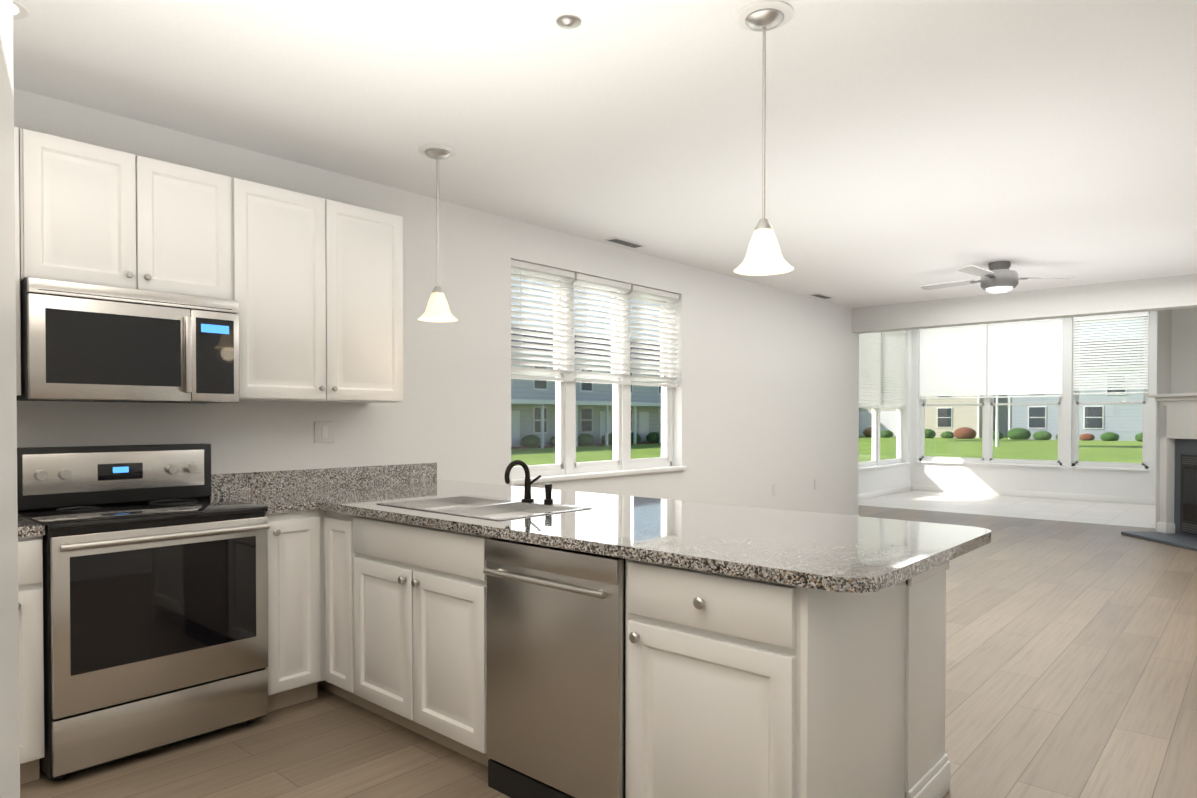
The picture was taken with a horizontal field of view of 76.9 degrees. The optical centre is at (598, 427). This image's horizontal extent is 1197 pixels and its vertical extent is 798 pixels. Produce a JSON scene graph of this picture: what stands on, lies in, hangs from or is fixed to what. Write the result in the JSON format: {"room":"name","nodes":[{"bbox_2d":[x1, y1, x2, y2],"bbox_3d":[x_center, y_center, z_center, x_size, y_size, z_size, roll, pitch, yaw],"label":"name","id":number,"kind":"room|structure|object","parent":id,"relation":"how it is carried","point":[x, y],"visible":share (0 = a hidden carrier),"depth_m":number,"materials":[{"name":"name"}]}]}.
{"room":"kitchen and living room","nodes":[
{"label":"kitchen and living room","id":0,"kind":"room"},
{"bbox_2d":[14,88,858,515],"bbox_3d":[-0.917,-0.302,4.837,0.200,3.050,12.170,1,1,42],"label":"wall","id":1,"kind":"structure","parent":0,"point":[766,394],"depth_m":4.87,"materials":[{"name":"white paint"}]},
{"bbox_2d":[14,127,25,395],"bbox_3d":[-2.428,-0.619,2.732,0.340,0.994,0.482,1,1,42],"label":"upper cabinet","id":2,"kind":"object","parent":1,"relation":"attached to","point":[19,133],"depth_m":2.80,"materials":[{"name":"white wood"}]},
{"bbox_2d":[26,129,237,300],"bbox_3d":[-2.012,-0.841,3.195,0.340,0.562,0.760,1,1,42],"label":"upper cabinet","id":3,"kind":"object","parent":1,"relation":"attached to","point":[96,215],"depth_m":3.05,"materials":[{"name":"white wood"}]},
{"bbox_2d":[16,277,238,402],"bbox_3d":[-1.974,-0.335,3.167,0.443,0.445,0.754,1,1,42],"label":"microwave","id":4,"kind":"object","parent":3,"relation":"attached to","point":[82,342],"visible":1,"depth_m":2.99,"materials":[{"name":"silver metal"}]},
{"bbox_2d":[238,179,402,402],"bbox_3d":[-1.462,-0.632,3.814,0.340,0.994,0.888,1,1,42],"label":"upper cabinet","id":5,"kind":"object","parent":1,"relation":"attached to","point":[320,280],"depth_m":3.67,"materials":[{"name":"white wood"}]},
{"bbox_2d":[314,421,333,442],"bbox_3d":[-1.474,0.022,4.059,0.008,0.115,0.115,1,1,42],"label":"switch plate","id":6,"kind":"object","parent":1,"relation":"attached to","point":[323,431],"visible":1,"depth_m":4.05,"materials":[{"name":"white plastic"}]},
{"bbox_2d":[211,463,436,494],"bbox_3d":[-1.849,0.273,3.632,0.020,0.100,2.580,1,1,42],"label":"backsplash","id":7,"kind":"structure","parent":1,"relation":"attached to","point":[230,483],"depth_m":4.01,"materials":[{"name":"grey stone"}]},
{"bbox_2d":[508,259,686,484],"bbox_3d":[0.009,-0.390,5.840,0.225,1.520,2.020,1,1,42],"label":"triple window","id":8,"kind":"structure","parent":1,"relation":"in","point":[563,373],"depth_m":5.74,"materials":[{"name":"white plastic"}]},
{"bbox_2d":[772,484,775,495],"bbox_3d":[1.802,0.637,7.737,0.008,0.115,0.075,1,1,42],"label":"electrical outlet plate","id":9,"kind":"object","parent":1,"relation":"attached to","point":[774,490],"visible":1,"depth_m":7.73,"materials":[{"name":"white plastic"}]},
{"bbox_2d":[814,479,817,489],"bbox_3d":[2.435,0.629,8.446,0.008,0.115,0.075,1,1,42],"label":"electrical outlet plate","id":10,"kind":"object","parent":1,"relation":"attached to","point":[815,483],"visible":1,"depth_m":8.43,"materials":[{"name":"white plastic"}]},
{"bbox_2d":[13,0,1196,307],"bbox_3d":[0.874,-1.453,3.225,5.000,0.150,12.170,1,1,42],"label":"ceiling","id":11,"kind":"structure","parent":0,"point":[913,146],"depth_m":3.30,"materials":[{"name":"white paint"}]},
{"bbox_2d":[13,0,29,19],"bbox_3d":[-1.946,-1.363,2.425,0.190,0.009,0.190,1,1,42],"label":"recessed light","id":12,"kind":"object","parent":11,"relation":"in","point":[21,10],"visible":0.58,"depth_m":2.46,"materials":[{"name":"white"}]},
{"bbox_2d":[418,144,457,321],"bbox_3d":[-0.803,-0.963,3.770,0.196,0.842,0.196,1,1,42],"label":"pendant light","id":13,"kind":"object","parent":11,"relation":"hanging from","point":[437,309],"visible":1,"depth_m":3.74,"materials":[{"name":"white glass"}]},
{"bbox_2d":[556,15,580,28],"bbox_3d":[-0.100,-1.359,2.540,0.084,0.020,0.084,1,1,42],"label":"recessed light","id":14,"kind":"object","parent":11,"relation":"in","point":[568,21],"visible":1,"depth_m":2.53,"materials":[{"name":"silver metal"}]},
{"bbox_2d":[605,237,645,247],"bbox_3d":[0.205,-1.403,5.720,0.110,0.010,0.360,1,1,42],"label":"ceiling vent","id":15,"kind":"object","parent":11,"relation":"in","point":[624,242],"visible":0.98,"depth_m":5.69,"materials":[{"name":"white metal"}]},
{"bbox_2d":[734,0,793,274],"bbox_3d":[0.550,-0.948,2.508,0.196,0.842,0.196,1,1,42],"label":"pendant light","id":16,"kind":"object","parent":11,"relation":"hanging from","point":[763,256],"visible":0.98,"depth_m":2.48,"materials":[{"name":"white glass"}]},
{"bbox_2d":[810,293,833,298],"bbox_3d":[2.429,-1.433,8.211,0.110,0.010,0.360,1,1,42],"label":"ceiling vent","id":17,"kind":"object","parent":11,"relation":"in","point":[819,295],"visible":1,"depth_m":8.19,"materials":[{"name":"white metal"}]},
{"bbox_2d":[921,261,1077,293],"bbox_3d":[3.321,-1.288,6.470,1.182,0.257,1.180,1,1,42],"label":"ceiling fan","id":18,"kind":"object","parent":11,"relation":"attached to","point":[999,277],"visible":1,"depth_m":6.40,"materials":[{"name":"silver metal"}]},
{"bbox_2d":[20,505,1196,797],"bbox_3d":[1.099,1.290,4.284,6.030,0.120,14.000,1,1,42],"label":"floor","id":19,"kind":"structure","parent":0,"point":[1070,659],"depth_m":3.28,"materials":[{"name":"brown wood"}]},
{"bbox_2d":[0,0,19,797],"bbox_3d":[-0.367,0.259,0.433,0.785,2.025,0.255,1,1,42],"label":"wall","id":20,"kind":"structure","parent":19,"relation":"on","point":[9,715],"depth_m":0.67,"materials":[{"name":"white paint"}]},
{"bbox_2d":[18,531,44,783],"bbox_3d":[-2.316,0.810,2.649,0.640,0.878,0.481,1,1,42],"label":"base cabinet","id":21,"kind":"object","parent":19,"relation":"on","point":[30,545],"depth_m":2.59,"materials":[{"name":"white wood"}]},
{"bbox_2d":[18,515,44,534],"bbox_3d":[-2.313,0.352,2.641,0.648,0.035,0.481,1,1,42],"label":"countertop","id":22,"kind":"structure","parent":21,"relation":"on","point":[24,524],"depth_m":2.59,"materials":[{"name":"grey stone"}]},
{"bbox_2d":[17,443,269,780],"bbox_3d":[-1.854,0.662,3.072,0.718,1.165,0.756,1,1,42],"label":"electric range","id":23,"kind":"object","parent":19,"relation":"on","point":[155,594],"visible":0.98,"depth_m":2.89,"materials":[{"name":"silver metal"}]},
{"bbox_2d":[265,512,321,711],"bbox_3d":[-1.551,0.799,3.506,0.640,0.878,0.281,1,1,42],"label":"base cabinet","id":24,"kind":"object","parent":19,"relation":"on","point":[294,668],"depth_m":3.29,"materials":[{"name":"white wood"}]},
{"bbox_2d":[322,527,349,700],"bbox_3d":[-0.911,0.799,3.551,0.233,0.878,0.682,1,1,42],"label":"base cabinet","id":25,"kind":"object","parent":19,"relation":"on","point":[335,543],"depth_m":3.32,"materials":[{"name":"white wood"}]},
{"bbox_2d":[350,531,481,763],"bbox_3d":[-0.499,0.803,3.183,0.872,0.878,0.682,1,1,42],"label":"base cabinet","id":26,"kind":"object","parent":19,"relation":"on","point":[416,608],"depth_m":2.90,"materials":[{"name":"white wood"}]},
{"bbox_2d":[483,538,623,797],"bbox_3d":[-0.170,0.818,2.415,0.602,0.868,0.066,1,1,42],"label":"stainless steel dishwasher","id":27,"kind":"object","parent":19,"relation":"on","point":[555,672],"visible":1,"depth_m":2.40,"materials":[{"name":"silver metal"}]},
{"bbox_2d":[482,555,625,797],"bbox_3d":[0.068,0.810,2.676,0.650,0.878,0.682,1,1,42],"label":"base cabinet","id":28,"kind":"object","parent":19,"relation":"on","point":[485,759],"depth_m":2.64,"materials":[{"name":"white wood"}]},
{"bbox_2d":[626,579,913,797],"bbox_3d":[0.519,0.814,2.274,0.557,0.878,0.682,1,1,42],"label":"base cabinet","id":29,"kind":"object","parent":19,"relation":"on","point":[774,653],"depth_m":2.04,"materials":[{"name":"white wood"}]},
{"bbox_2d":[211,479,991,618],"bbox_3d":[-0.274,0.345,3.064,3.128,0.039,1.331,1,1,42],"label":"countertop","id":30,"kind":"structure","parent":29,"relation":"on","point":[814,565],"depth_m":2.41,"materials":[{"name":"grey stone"}]},
{"bbox_2d":[386,495,585,518],"bbox_3d":[-0.490,0.422,3.162,0.804,0.194,0.499,1,1,42],"label":"sink","id":31,"kind":"object","parent":30,"relation":"in","point":[480,506],"depth_m":3.24,"materials":[{"name":"silver metal"}]},
{"bbox_2d":[506,461,557,502],"bbox_3d":[-0.293,0.235,3.228,0.178,0.175,0.141,1,1,42],"label":"faucet","id":32,"kind":"object","parent":30,"relation":"on","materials":[{"name":"black metal"}]},
{"bbox_2d":[1121,392,1196,550],"bbox_3d":[6.050,0.416,7.450,0.516,1.550,1.810,0,1,0],"label":"fireplace","id":33,"kind":"object","parent":19,"relation":"on","point":[1177,525],"visible":1,"depth_m":8.10,"materials":[{"name":"white painted wood"},{"name":"slate"},{"name":"black metal"}]},
{"bbox_2d":[858,330,911,493],"bbox_3d":[4.026,-0.389,11.919,0.200,3.050,4.980,1,1,42],"label":"wall","id":34,"kind":"structure","parent":0,"point":[872,480],"depth_m":13.40,"materials":[{"name":"white paint"}]},
{"bbox_2d":[858,330,909,470],"bbox_3d":[4.709,-0.538,12.648,0.225,2.390,2.300,1,1,42],"label":"sunroom window","id":35,"kind":"structure","parent":34,"relation":"in","point":[889,347],"depth_m":12.68,"materials":[{"name":"white plastic"}]},
{"bbox_2d":[858,485,911,500],"bbox_3d":[4.042,1.088,11.791,0.017,0.100,4.778,1,1,42],"label":"baseboard","id":36,"kind":"structure","parent":34,"relation":"attached to","point":[878,493],"depth_m":12.58,"materials":[{"name":"white wood"}]},
{"bbox_2d":[858,490,1155,527],"bbox_3d":[6.810,1.212,10.680,6.030,0.120,3.150,1,1,42],"label":"floor","id":37,"kind":"structure","parent":0,"point":[1123,514],"depth_m":10.90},
{"bbox_2d":[852,274,1196,333],"bbox_3d":[4.779,-1.503,7.748,4.800,0.720,0.220,1,1,42],"label":"ceiling beam","id":38,"kind":"structure","parent":0,"point":[1154,294],"depth_m":7.82,"materials":[{"name":"paint"}]},
{"bbox_2d":[911,311,1156,497],"bbox_3d":[7.867,-0.386,11.694,5.830,3.050,0.200,1,1,42],"label":"wall","id":39,"kind":"structure","parent":0,"point":[1123,483],"depth_m":11.98,"materials":[{"name":"white paint"}]},
{"bbox_2d":[915,318,1063,467],"bbox_3d":[6.595,-0.574,12.797,2.300,2.400,0.225,1,1,42],"label":"sunroom window","id":40,"kind":"structure","parent":39,"relation":"in","point":[978,360],"depth_m":12.75,"materials":[{"name":"white plastic"}]},
{"bbox_2d":[912,485,1155,504],"bbox_3d":[7.076,1.082,12.274,3.840,0.100,0.014,1,1,42],"label":"baseboard","id":41,"kind":"structure","parent":39,"relation":"attached to","point":[1080,497],"depth_m":12.21,"materials":[{"name":"white wood"}]},
{"bbox_2d":[1068,311,1149,470],"bbox_3d":[7.889,-0.560,11.642,1.050,2.400,0.225,1,1,42],"label":"sunroom window","id":42,"kind":"structure","parent":39,"relation":"in","point":[1077,388],"depth_m":11.61,"materials":[{"name":"white plastic"}]},
{"bbox_2d":[1155,310,1171,530],"bbox_3d":[7.459,-0.361,9.652,0.200,3.050,3.390,1,1,42],"label":"wall","id":43,"kind":"structure","parent":0,"point":[1164,335],"depth_m":8.41,"materials":[{"name":"paint"}]},
{"bbox_2d":[1171,308,1196,393],"bbox_3d":[6.537,-0.332,7.349,1.623,3.048,1.271,1,1,42],"label":"wall","id":44,"kind":"structure","parent":0,"point":[1184,356],"depth_m":8.12,"materials":[{"name":"paint"}]},
{"label":"outside","id":45,"kind":"structure","parent":0,"visible":0},
{"bbox_2d":[511,436,1142,465],"bbox_3d":[20.814,1.295,44.061,200.000,0.200,190.000,1,1,42],"label":"lawn","id":46,"kind":"structure","parent":45,"point":[942,447],"depth_m":41.24,"materials":[{"name":"green plant"}]},
{"bbox_2d":[511,399,660,448],"bbox_3d":[-3.416,-0.204,45.569,1.780,2.940,96.000,1,1,42],"label":"porch","id":47,"kind":"object","parent":46,"relation":"on","point":[651,439],"depth_m":48.03,"materials":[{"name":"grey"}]},
{"bbox_2d":[511,327,660,446],"bbox_3d":[-7.824,-2.947,49.472,10.700,8.210,96.700,1,1,42],"label":"house","id":48,"kind":"structure","parent":46,"relation":"on","point":[583,416],"depth_m":49.67,"materials":[{"name":"grey"}]},
{"bbox_2d":[859,380,1007,437],"bbox_3d":[30.939,-3.308,77.868,18.700,8.180,10.700,1,1,42],"label":"house","id":49,"kind":"structure","parent":46,"relation":"on","point":[962,421],"depth_m":70.57,"materials":[{"name":"beige"}]},
{"bbox_2d":[1008,339,1143,440],"bbox_3d":[44.525,-3.227,63.055,16.700,8.380,10.700,1,1,42],"label":"house","id":50,"kind":"structure","parent":46,"relation":"on","point":[1095,424],"depth_m":60.65,"materials":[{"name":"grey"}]}
]}

